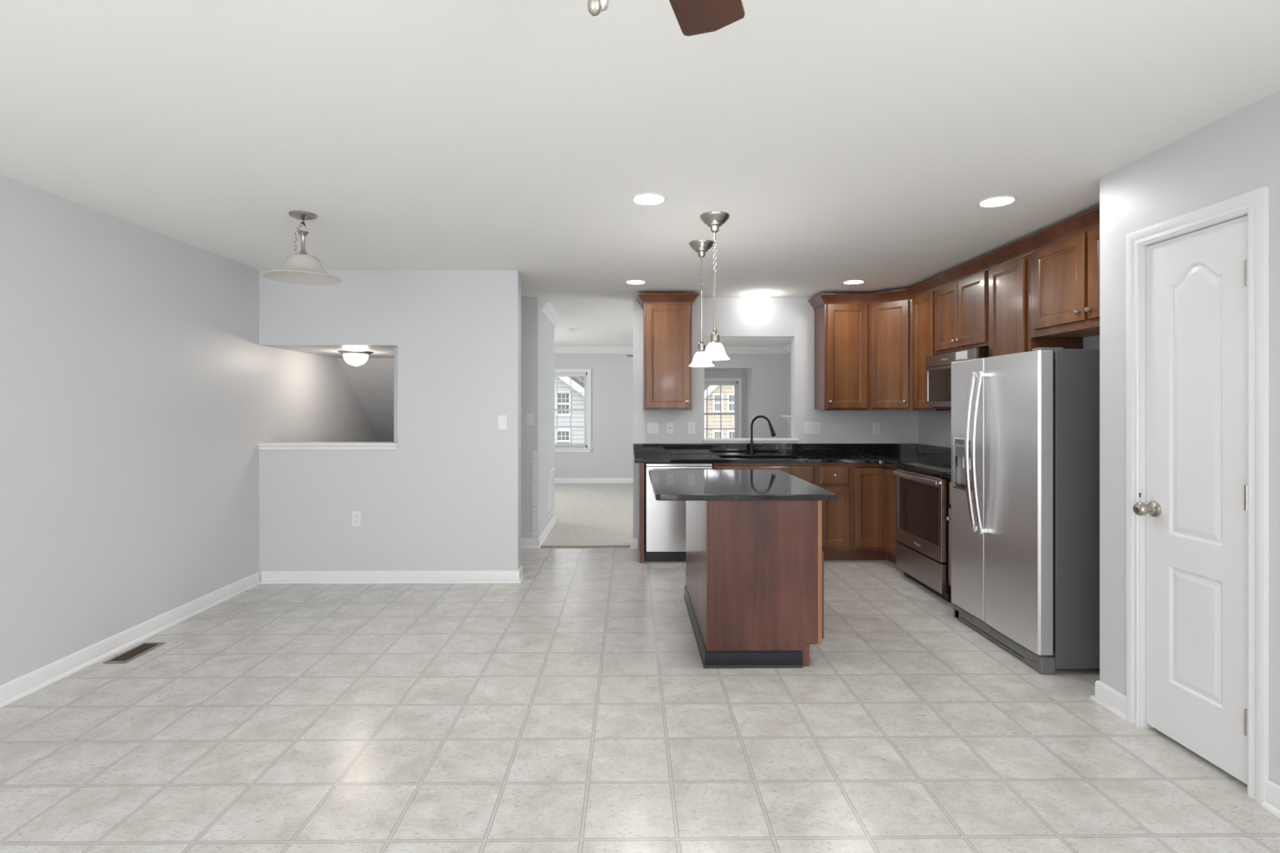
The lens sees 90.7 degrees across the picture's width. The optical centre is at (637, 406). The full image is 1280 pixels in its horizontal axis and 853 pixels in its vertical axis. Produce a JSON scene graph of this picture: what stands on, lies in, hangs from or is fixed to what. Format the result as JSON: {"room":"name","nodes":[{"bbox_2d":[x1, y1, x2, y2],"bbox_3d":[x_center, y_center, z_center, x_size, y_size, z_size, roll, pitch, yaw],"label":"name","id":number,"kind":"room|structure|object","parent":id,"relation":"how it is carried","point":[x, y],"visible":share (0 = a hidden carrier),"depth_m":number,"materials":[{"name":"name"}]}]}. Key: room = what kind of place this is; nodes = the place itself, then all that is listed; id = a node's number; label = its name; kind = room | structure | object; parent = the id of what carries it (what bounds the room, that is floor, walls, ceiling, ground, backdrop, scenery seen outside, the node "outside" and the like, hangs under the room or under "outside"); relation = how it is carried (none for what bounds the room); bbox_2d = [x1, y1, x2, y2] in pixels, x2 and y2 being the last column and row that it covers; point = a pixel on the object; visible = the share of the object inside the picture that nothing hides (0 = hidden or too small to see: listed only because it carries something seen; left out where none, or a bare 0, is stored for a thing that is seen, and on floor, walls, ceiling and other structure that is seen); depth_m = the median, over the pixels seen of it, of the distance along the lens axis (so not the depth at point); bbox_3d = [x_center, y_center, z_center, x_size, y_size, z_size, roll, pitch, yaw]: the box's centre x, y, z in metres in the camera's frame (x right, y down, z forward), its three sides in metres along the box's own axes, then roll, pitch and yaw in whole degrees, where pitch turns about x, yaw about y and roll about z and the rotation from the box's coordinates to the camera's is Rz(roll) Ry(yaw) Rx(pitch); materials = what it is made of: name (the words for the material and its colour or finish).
{"room":"kitchen","nodes":[
{"label":"kitchen","id":0,"kind":"room"},
{"bbox_2d":[0,174,381,684],"bbox_3d":[-3.002,0.902,4.469,0.120,3.940,13.600,0,0,-1],"label":"wall","id":1,"kind":"structure","parent":0,"point":[140,392],"depth_m":3.59,"materials":[{"name":"white paint"}]},
{"bbox_2d":[0,570,261,708],"bbox_3d":[-2.896,1.325,1.300,0.026,0.093,7.260,0,0,-1],"label":"baseboard","id":2,"kind":"structure","parent":1,"relation":"attached to","point":[12,691],"depth_m":3.52,"materials":[{"name":"white paint"}]},
{"bbox_2d":[272,346,394,358],"bbox_3d":[-2.457,-0.534,5.658,0.993,0.107,1.167,0,0,-1],"label":"ceiling","id":3,"kind":"structure","parent":0,"point":[379,352],"depth_m":5.41,"materials":[{"name":"white paint"}]},
{"bbox_2d":[337,350,373,367],"bbox_3d":[-2.458,-0.412,5.524,0.290,0.138,0.290,0,0,-1],"label":"dome light","id":4,"kind":"object","parent":3,"relation":"attached to","point":[355,357],"visible":1,"depth_m":5.45,"materials":[{"name":"white glass"}]},
{"bbox_2d":[337,358,394,442],"bbox_3d":[-2.470,-0.085,6.798,0.994,1.007,1.111,0,0,-1],"label":"ceiling","id":5,"kind":"structure","parent":0,"point":[372,382],"depth_m":6.61,"materials":[{"name":"white paint"}]},
{"bbox_2d":[258,270,520,580],"bbox_3d":[-1.941,0.902,5.010,2.013,3.940,0.140,0,0,-1],"label":"wall partition","id":6,"kind":"structure","parent":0,"point":[448,498],"depth_m":4.94,"materials":[{"name":"white paint"}]},
{"bbox_2d":[257,442,398,449],"bbox_3d":[-2.406,0.310,5.000,1.082,0.052,0.190,0,0,-1],"label":"trim","id":7,"kind":"structure","parent":6,"relation":"attached to","point":[266,446],"depth_m":4.92,"materials":[{"name":"white paint"}]},
{"bbox_2d":[351,511,361,526],"bbox_3d":[-2.189,0.873,4.933,0.070,0.116,0.009,0,0,-1],"label":"wall outlet","id":8,"kind":"object","parent":6,"relation":"attached to","point":[356,515],"visible":1,"depth_m":4.93,"materials":[{"name":"white plastic"}]},
{"bbox_2d":[260,535,638,583],"bbox_3d":[-0.084,1.325,5.624,5.689,0.093,1.382,0,0,-1],"label":"baseboard","id":9,"kind":"structure","parent":6,"relation":"attached to","point":[267,576],"depth_m":4.93,"materials":[{"name":"white paint"}]},
{"bbox_2d":[540,545,630,547],"bbox_3d":[-0.503,1.366,6.178,0.876,0.012,0.035,0,0,-1],"label":"trim","id":10,"kind":"structure","parent":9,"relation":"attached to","point":[627,546],"depth_m":6.16,"materials":[{"name":"brown"}]},
{"bbox_2d":[497,414,506,430],"bbox_3d":[-1.054,0.122,4.940,0.070,0.116,0.019,0,0,-1],"label":"light switch","id":11,"kind":"object","parent":6,"relation":"attached to","point":[502,419],"visible":1,"depth_m":4.94,"materials":[{"name":"white plastic"}]},
{"bbox_2d":[394,346,397,442],"bbox_3d":[-1.909,0.902,5.615,0.100,3.940,1.070,0,0,-1],"label":"wall","id":12,"kind":"structure","parent":0,"point":[395,348],"depth_m":5.08,"materials":[{"name":"white paint"}]},
{"bbox_2d":[0,0,1279,346],"bbox_3d":[-0.085,-1.128,4.499,5.955,0.120,13.840,0,0,-1],"label":"ceiling","id":13,"kind":"structure","parent":0,"point":[839,141],"depth_m":2.41,"materials":[{"name":"white paint"}]},
{"bbox_2d":[261,210,342,285],"bbox_3d":[-1.854,-0.890,3.511,0.398,0.356,0.398,0,0,-1],"label":"hanging lamp","id":14,"kind":"object","parent":13,"relation":"hanging from","point":[302,268],"visible":1,"depth_m":3.50,"materials":[{"name":"white glass"}]},
{"bbox_2d":[567,328,577,331],"bbox_3d":[-0.885,-1.049,8.641,0.142,0.038,0.142,0,0,-1],"label":"smoke detector","id":15,"kind":"object","parent":13,"relation":"attached to","point":[568,329],"visible":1,"depth_m":8.59,"materials":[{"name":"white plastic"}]},
{"bbox_2d":[625,280,645,284],"bbox_3d":[-0.014,-1.065,5.404,0.180,0.006,0.180,0,0,-1],"label":"recessed light","id":16,"kind":"object","parent":13,"relation":"in","point":[629,282],"visible":1,"depth_m":5.40,"materials":[{"name":"white"}]},
{"bbox_2d":[631,192,666,204],"bbox_3d":[0.059,-1.065,3.246,0.180,0.006,0.180,0,0,-1],"label":"recessed light","id":17,"kind":"object","parent":13,"relation":"in","point":[646,198],"visible":1,"depth_m":3.24,"materials":[{"name":"white paint"}]},
{"bbox_2d":[587,0,745,35],"bbox_3d":[0.006,-0.746,0.694,1.223,0.644,1.267,0,0,-1],"label":"ceiling fan","id":18,"kind":"object","parent":13,"relation":"hanging from","point":[694,17],"visible":1,"depth_m":1.24,"materials":[{"name":"brown wood"}]},
{"bbox_2d":[688,239,714,366],"bbox_3d":[0.420,-0.667,4.120,0.166,0.802,0.166,0,0,-1],"label":"pendant lamp","id":19,"kind":"object","parent":13,"relation":"hanging from","point":[700,246],"visible":0.92,"depth_m":4.09,"materials":[{"name":"silver metal"}]},
{"bbox_2d":[696,342,705,352],"bbox_3d":[0.420,-0.388,4.120,0.070,0.068,0.070,0,0,-1],"label":"socket","id":20,"kind":"object","parent":19,"relation":"attached to","point":[701,345],"depth_m":4.10,"materials":[{"name":"silver metal"}]},
{"bbox_2d":[699,211,729,359],"bbox_3d":[0.434,-0.667,3.535,0.166,0.802,0.166,0,0,-1],"label":"pendant lamp","id":21,"kind":"object","parent":13,"relation":"hanging from","point":[714,350],"visible":1,"depth_m":3.50,"materials":[{"name":"silver metal"}]},
{"bbox_2d":[708,331,720,343],"bbox_3d":[0.434,-0.388,3.535,0.070,0.068,0.070,0,0,-1],"label":"socket","id":22,"kind":"object","parent":21,"relation":"attached to","point":[714,336],"depth_m":3.51,"materials":[{"name":"silver metal"}]},
{"bbox_2d":[751,292,771,308],"bbox_3d":[1.169,-1.000,5.963,0.192,0.137,0.192,0,0,-1],"label":"globe light","id":23,"kind":"object","parent":13,"relation":"attached to","point":[760,300],"visible":1,"depth_m":5.89,"materials":[{"name":"white glass"}]},
{"bbox_2d":[842,280,864,284],"bbox_3d":[1.849,-1.065,5.404,0.180,0.006,0.180,0,0,-1],"label":"recessed light","id":24,"kind":"object","parent":13,"relation":"in","point":[849,282],"visible":1,"depth_m":5.40,"materials":[{"name":"white"}]},
{"bbox_2d":[977,195,1017,207],"bbox_3d":[1.868,-1.065,3.285,0.180,0.006,0.180,0,0,-1],"label":"recessed light","id":25,"kind":"object","parent":13,"relation":"in","point":[997,201],"visible":1,"depth_m":3.28,"materials":[{"name":"white"}]},
{"bbox_2d":[0,483,1279,852],"bbox_3d":[-0.085,1.426,4.499,5.715,0.132,13.600,0,0,-1],"label":"floor","id":26,"kind":"structure","parent":0,"point":[573,706],"depth_m":2.62,"materials":[{"name":"tile"}]},
{"bbox_2d":[102,642,165,663],"bbox_3d":[-2.799,1.369,3.527,0.124,0.005,0.293,0,0,-1],"label":"floor vent","id":27,"kind":"object","parent":26,"relation":"in","point":[140,650],"visible":1,"depth_m":3.51,"materials":[{"name":"brown metal"}]},
{"bbox_2d":[638,462,644,563],"bbox_3d":[0.039,0.931,5.861,0.043,0.882,0.609,0,0,-1],"label":"end panel","id":28,"kind":"object","parent":26,"relation":"on","point":[641,465],"visible":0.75,"depth_m":5.56,"materials":[{"name":"brown wood"}]},
{"bbox_2d":[644,462,712,561],"bbox_3d":[0.365,0.934,5.842,0.586,0.876,0.601,0,0,-1],"label":"dishwasher","id":29,"kind":"object","parent":26,"relation":"on","point":[664,521],"visible":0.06,"depth_m":5.54,"materials":[{"name":"silver metal"}]},
{"bbox_2d":[683,500,823,668],"bbox_3d":[0.680,0.931,3.955,0.677,0.881,1.269,0,0,-1],"label":"kitchen island","id":30,"kind":"object","parent":26,"relation":"on","point":[753,594],"visible":0.86,"depth_m":3.34,"materials":[{"name":"brown wood"}]},
{"bbox_2d":[648,469,837,501],"bbox_3d":[0.567,0.474,3.952,0.955,0.032,1.308,0,0,-1],"label":"island countertop","id":31,"kind":"structure","parent":30,"relation":"on","point":[709,484],"depth_m":3.65,"materials":[{"name":"black stone"}]},
{"bbox_2d":[711,462,816,484],"bbox_3d":[1.122,0.931,5.850,0.912,0.882,0.654,0,0,-1],"label":"base cabinet","id":32,"kind":"object","parent":26,"relation":"on","point":[806,472],"visible":0.07,"depth_m":5.56,"materials":[{"name":"brown wood"}]},
{"bbox_2d":[781,414,791,423],"bbox_3d":[2.581,0.749,9.928,0.270,1.222,1.600,0,0,-1],"label":"mantelpiece","id":33,"kind":"object","parent":26,"relation":"on","point":[788,417],"visible":0.02,"depth_m":10.56,"materials":[{"name":"white paint"}]},
{"bbox_2d":[816,462,851,560],"bbox_3d":[1.734,0.931,5.857,0.309,0.882,0.654,0,0,-1],"label":"base cabinet","id":34,"kind":"object","parent":26,"relation":"on","point":[835,477],"visible":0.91,"depth_m":5.56,"materials":[{"name":"brown wood"}]},
{"bbox_2d":[848,462,899,564],"bbox_3d":[2.325,0.931,5.688,0.866,0.882,1.005,0,0,-1],"label":"base cabinet","id":35,"kind":"object","parent":26,"relation":"on","point":[873,486],"visible":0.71,"depth_m":5.56,"materials":[{"name":"brown wood"}]},
{"bbox_2d":[633,443,951,466],"bbox_3d":[1.363,0.424,5.679,2.792,0.131,1.008,0,0,-1],"label":"countertop","id":36,"kind":"structure","parent":35,"relation":"on","point":[891,454],"depth_m":6.15,"materials":[{"name":"black stone"}]},
{"bbox_2d":[724,457,791,458],"bbox_3d":[1.119,0.584,5.822,0.750,0.186,0.450,0,0,-1],"label":"sink","id":37,"kind":"object","parent":36,"relation":"in","point":[725,458],"visible":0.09,"depth_m":6.03,"materials":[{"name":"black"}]},
{"bbox_2d":[748,415,776,454],"bbox_3d":[1.194,0.270,6.024,0.283,0.377,0.076,0,0,36],"label":"faucet","id":38,"kind":"object","parent":36,"relation":"on","point":[752,448],"visible":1,"depth_m":6.06,"materials":[{"name":"black metal"}]},
{"bbox_2d":[893,462,951,602],"bbox_3d":[2.409,0.913,4.800,0.670,0.917,0.762,0,0,-1],"label":"oven range","id":39,"kind":"object","parent":26,"relation":"on","point":[922,488],"visible":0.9,"depth_m":4.71,"materials":[{"name":"silver metal"}]},
{"bbox_2d":[896,462,951,478],"bbox_3d":[2.433,0.476,4.800,0.622,0.043,0.762,0,0,-1],"label":"cooktop","id":40,"kind":"object","parent":39,"relation":"in","point":[924,469],"depth_m":4.82,"materials":[{"name":"black glass"}]},
{"bbox_2d":[946,478,951,588],"bbox_3d":[2.453,0.931,4.287,0.634,0.882,0.254,0,0,-1],"label":"base cabinet","id":41,"kind":"object","parent":26,"relation":"on","point":[948,518],"visible":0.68,"depth_m":4.38,"materials":[{"name":"brown wood"}]},
{"bbox_2d":[944,472,951,478],"bbox_3d":[2.453,0.424,4.673,0.634,0.131,1.021,0,0,-1],"label":"countertop","id":42,"kind":"structure","parent":41,"relation":"on","point":[946,474],"depth_m":4.36,"materials":[{"name":"black stone"}]},
{"bbox_2d":[951,347,1099,674],"bbox_3d":[2.364,0.533,3.686,0.805,1.678,0.894,0,0,-1],"label":"fridge","id":43,"kind":"object","parent":26,"relation":"on","point":[1025,425],"visible":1,"depth_m":3.32,"materials":[{"name":"grey metal"}]},
{"bbox_2d":[554,353,787,477],"bbox_3d":[-0.157,0.152,11.359,5.715,2.440,0.120,0,0,-1],"label":"wall","id":44,"kind":"structure","parent":0,"point":[611,454],"depth_m":11.30,"materials":[{"name":"white paint"}]},
{"bbox_2d":[554,368,592,452],"bbox_3d":[-1.315,0.066,11.322,1.028,1.493,0.140,0,0,-1],"label":"window","id":45,"kind":"structure","parent":44,"relation":"in","point":[587,448],"depth_m":11.32,"materials":[{"name":"white paint"}]},
{"bbox_2d":[554,374,585,445],"bbox_3d":[-1.315,0.056,11.305,0.776,1.268,0.028,0,0,-1],"label":"window grille","id":46,"kind":"object","parent":45,"relation":"attached to","point":[563,375],"visible":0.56,"depth_m":11.29,"materials":[{"name":"white paint"}]},
{"bbox_2d":[555,477,633,483],"bbox_3d":[-1.076,1.313,11.276,3.875,0.093,0.026,0,0,-1],"label":"baseboard","id":47,"kind":"structure","parent":44,"relation":"attached to","point":[557,480],"depth_m":11.28,"materials":[{"name":"white paint"}]},
{"bbox_2d":[520,297,918,537],"bbox_3d":[-0.109,0.902,6.834,5.715,3.940,1.330,0,0,-1],"label":"wall","id":48,"kind":"structure","parent":0,"point":[793,318],"depth_m":6.18,"materials":[{"name":"white paint"}]},
{"bbox_2d":[525,413,533,426],"bbox_3d":[-1.047,0.128,6.150,0.070,0.116,0.019,0,0,-1],"label":"light switch","id":49,"kind":"object","parent":48,"relation":"attached to","point":[529,417],"visible":1,"depth_m":6.15,"materials":[{"name":"white plastic"}]},
{"bbox_2d":[532,450,537,537],"bbox_3d":[-0.997,0.850,6.157,0.048,0.845,0.006,0,0,-1],"label":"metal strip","id":50,"kind":"object","parent":48,"relation":"attached to","point":[534,452],"visible":1,"depth_m":6.16,"materials":[{"name":"white metal"}]},
{"bbox_2d":[520,515,556,548],"bbox_3d":[-1.957,1.325,6.815,2.019,0.093,1.382,0,0,-1],"label":"baseboard","id":51,"kind":"structure","parent":48,"relation":"attached to","point":[526,543],"depth_m":6.15,"materials":[{"name":"white paint"}]},
{"bbox_2d":[547,466,555,518],"bbox_3d":[-0.971,0.952,7.145,0.012,0.513,0.570,0,0,-1],"label":"air vent","id":52,"kind":"object","parent":48,"relation":"in","point":[551,473],"visible":1,"depth_m":7.14,"materials":[{"name":"white metal"}]},
{"bbox_2d":[540,299,563,326],"bbox_3d":[-1.924,-1.010,6.938,2.088,0.115,1.275,0,0,-1],"label":"trim","id":53,"kind":"structure","parent":48,"relation":"attached to","point":[548,308],"depth_m":6.73,"materials":[{"name":"white paint"}]},
{"bbox_2d":[647,422,658,434],"bbox_3d":[0.153,0.207,6.162,0.116,0.116,0.019,0,0,-1],"label":"light switch","id":54,"kind":"object","parent":48,"relation":"attached to","point":[652,427],"visible":1,"depth_m":6.17,"materials":[{"name":"white plastic"}]},
{"bbox_2d":[636,293,699,410],"bbox_3d":[0.281,-0.503,5.978,0.570,1.076,0.390,0,0,-1],"label":"upper cabinet","id":55,"kind":"object","parent":48,"relation":"attached to","point":[667,317],"visible":1,"depth_m":5.83,"materials":[{"name":"brown wood"}]},
{"bbox_2d":[666,422,673,434],"bbox_3d":[0.319,0.207,6.168,0.070,0.116,0.011,0,0,-1],"label":"phone jack","id":56,"kind":"object","parent":48,"relation":"attached to","point":[669,425],"visible":1,"depth_m":6.17,"materials":[{"name":"white plastic"}]},
{"bbox_2d":[554,344,791,353],"bbox_3d":[-0.130,-1.010,8.794,5.715,0.115,5.010,0,0,-1],"label":"ceiling","id":57,"kind":"structure","parent":48,"relation":"attached to","point":[557,349],"depth_m":11.26,"materials":[{"name":"white paint"}]},
{"bbox_2d":[687,422,694,434],"bbox_3d":[0.527,0.207,6.171,0.070,0.116,0.009,0,0,-1],"label":"wall outlet","id":58,"kind":"object","parent":48,"relation":"attached to","point":[691,425],"visible":1,"depth_m":6.17,"materials":[{"name":"white plastic"}]},
{"bbox_2d":[702,438,799,443],"bbox_3d":[1.107,0.335,6.243,0.936,0.042,0.178,0,0,-1],"label":"trim","id":59,"kind":"structure","parent":48,"relation":"attached to","point":[706,440],"depth_m":6.17,"materials":[{"name":"white paint"}]},
{"bbox_2d":[633,443,951,458],"bbox_3d":[1.363,0.408,5.679,2.792,0.099,1.008,0,0,-1],"label":"backsplash","id":60,"kind":"structure","parent":48,"relation":"attached to","point":[638,448],"depth_m":6.16,"materials":[{"name":"black stone"}]},
{"bbox_2d":[804,422,820,434],"bbox_3d":[1.711,0.208,6.179,0.162,0.116,0.019,0,0,-1],"label":"light switch","id":61,"kind":"object","parent":48,"relation":"attached to","point":[810,428],"visible":1,"depth_m":6.18,"materials":[{"name":"white plastic"}]},
{"bbox_2d":[813,303,868,410],"bbox_3d":[1.940,-0.469,6.002,0.412,1.008,0.376,0,0,-1],"label":"upper cabinet","id":62,"kind":"object","parent":48,"relation":"attached to","point":[841,331],"visible":1,"depth_m":5.85,"materials":[{"name":"brown wood"}]},
{"bbox_2d":[808,205,1099,309],"bbox_3d":[2.065,-0.996,4.573,0.758,0.090,3.233,0,0,-1],"label":"crown molding","id":63,"kind":"structure","parent":62,"relation":"attached to","point":[1088,220],"depth_m":4.39,"materials":[{"name":"brown wood"}]},
{"bbox_2d":[872,422,879,434],"bbox_3d":[2.340,0.208,6.190,0.070,0.116,0.009,0,0,-1],"label":"wall outlet","id":64,"kind":"object","parent":48,"relation":"attached to","point":[876,425],"visible":1,"depth_m":6.19,"materials":[{"name":"white plastic"}]},
{"bbox_2d":[868,299,949,410],"bbox_3d":[2.452,-0.469,5.890,0.608,1.008,0.608,0,0,-1],"label":"upper cabinet","id":65,"kind":"object","parent":48,"relation":"attached to","point":[890,323],"visible":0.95,"depth_m":5.71,"materials":[{"name":"brown wood"}]},
{"bbox_2d":[704,369,746,438],"bbox_3d":[1.450,0.289,11.976,1.391,2.166,0.120,0,0,-1],"label":"wall","id":66,"kind":"structure","parent":0,"point":[708,373],"depth_m":11.92,"materials":[{"name":"white paint"}]},
{"bbox_2d":[704,377,742,438],"bbox_3d":[1.454,0.145,11.951,1.078,1.383,0.140,0,0,-1],"label":"window","id":67,"kind":"structure","parent":66,"relation":"in","point":[737,398],"depth_m":11.95,"materials":[{"name":"white paint"}]},
{"bbox_2d":[704,383,736,438],"bbox_3d":[1.454,0.136,11.934,0.826,1.158,0.028,0,0,-1],"label":"window frame","id":68,"kind":"structure","parent":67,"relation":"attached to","point":[730,384],"depth_m":11.92,"materials":[{"name":"white paint"}]},
{"bbox_2d":[704,368,750,369],"bbox_3d":[1.453,-0.744,11.676,1.191,0.100,0.480,0,0,-1],"label":"ceiling","id":69,"kind":"structure","parent":0,"point":[704,368],"depth_m":11.47,"materials":[{"name":"white paint"}]},
{"bbox_2d":[746,368,751,438],"bbox_3d":[2.098,0.289,11.683,0.100,2.166,0.480,0,0,-1],"label":"wall","id":70,"kind":"structure","parent":0,"point":[748,371],"depth_m":11.68,"materials":[{"name":"white paint"}]},
{"bbox_2d":[787,334,1099,447],"bbox_3d":[2.806,0.152,7.095,0.120,2.440,8.470,0,0,-1],"label":"wall","id":71,"kind":"structure","parent":0,"point":[934,427],"depth_m":5.87,"materials":[{"name":"white paint"}]},
{"bbox_2d":[911,290,951,411],"bbox_3d":[2.589,-0.469,5.377,0.348,1.008,0.419,0,0,-1],"label":"upper cabinet","id":72,"kind":"object","parent":71,"relation":"attached to","point":[923,305],"visible":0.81,"depth_m":5.39,"materials":[{"name":"brown wood"}]},
{"bbox_2d":[934,270,988,354],"bbox_3d":[2.581,-0.701,4.783,0.376,0.545,0.766,0,0,-1],"label":"upper cabinet","id":73,"kind":"object","parent":71,"relation":"attached to","point":[962,306],"visible":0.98,"depth_m":4.72,"materials":[{"name":"brown wood"}]},
{"bbox_2d":[925,347,988,408],"bbox_3d":[2.538,-0.198,4.783,0.458,0.425,0.760,0,0,-1],"label":"microwave","id":74,"kind":"object","parent":73,"relation":"attached to","point":[938,373],"visible":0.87,"depth_m":4.89,"materials":[{"name":"silver metal"}]},
{"bbox_2d":[988,253,1083,356],"bbox_3d":[2.602,-0.469,4.168,0.348,1.008,0.459,0,0,-1],"label":"upper cabinet","id":75,"kind":"object","parent":71,"relation":"attached to","point":[1009,282],"visible":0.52,"depth_m":4.10,"materials":[{"name":"brown wood"}]},
{"bbox_2d":[1031,226,1099,337],"bbox_3d":[2.595,-0.701,3.455,0.376,0.545,0.964,0,0,-1],"label":"upper cabinet","id":76,"kind":"object","parent":71,"relation":"attached to","point":[1065,273],"visible":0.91,"depth_m":3.61,"materials":[{"name":"brown wood"}]},
{"bbox_2d":[1099,90,1279,786],"bbox_3d":[2.242,0.152,0.339,0.110,2.440,5.230,0,0,-1],"label":"wall","id":77,"kind":"structure","parent":0,"point":[1237,153],"depth_m":2.61,"materials":[{"name":"white paint"}]},
{"bbox_2d":[1126,186,1268,804],"bbox_3d":[2.186,0.308,2.473,0.177,2.128,0.604,0,0,-1],"label":"door","id":78,"kind":"structure","parent":77,"relation":"in","point":[1197,280],"depth_m":2.45,"materials":[{"name":"white paint"}]},
{"bbox_2d":[1261,779,1279,817],"bbox_3d":[2.178,1.325,-0.053,0.026,0.093,4.448,0,0,-1],"label":"baseboard","id":79,"kind":"structure","parent":77,"relation":"attached to","point":[1272,802],"depth_m":2.14,"materials":[{"name":"white paint"}]},
{"bbox_3d":[2.530,0.152,2.907,0.520,2.440,0.100,0,0,-1],"label":"wall","id":80,"kind":"structure","parent":0,"visible":0},
{"bbox_2d":[1090,680,1126,719],"bbox_3d":[2.462,1.325,2.880,0.656,0.093,0.204,0,0,-1],"label":"baseboard","id":81,"kind":"structure","parent":80,"relation":"attached to","point":[1105,695],"depth_m":2.87,"materials":[{"name":"white paint"}]},
{"label":"outside","id":82,"kind":"structure","parent":0,"visible":0},
{"bbox_3d":[-0.379,4.472,36.048,80.000,0.200,47.900,0,0,-1],"label":"ground","id":83,"kind":"structure","parent":82,"visible":0},
{"bbox_2d":[554,377,584,443],"bbox_3d":[-3.986,1.032,22.429,6.100,6.680,7.660,0,0,-1],"label":"house","id":84,"kind":"structure","parent":83,"relation":"on","point":[577,384],"depth_m":18.98,"materials":[{"name":"grey"}]},
{"bbox_2d":[704,385,734,438],"bbox_3d":[4.334,0.792,23.017,5.450,7.160,7.660,0,0,-1],"label":"house","id":85,"kind":"structure","parent":83,"relation":"on","point":[713,391],"depth_m":19.52,"materials":[{"name":"beige"}]},
{"bbox_2d":[704,397,705,438],"bbox_3d":[2.006,2.022,19.477,0.180,4.700,0.070,0,0,-1],"label":"trim","id":86,"kind":"structure","parent":85,"relation":"attached to","point":[704,397],"depth_m":19.44,"materials":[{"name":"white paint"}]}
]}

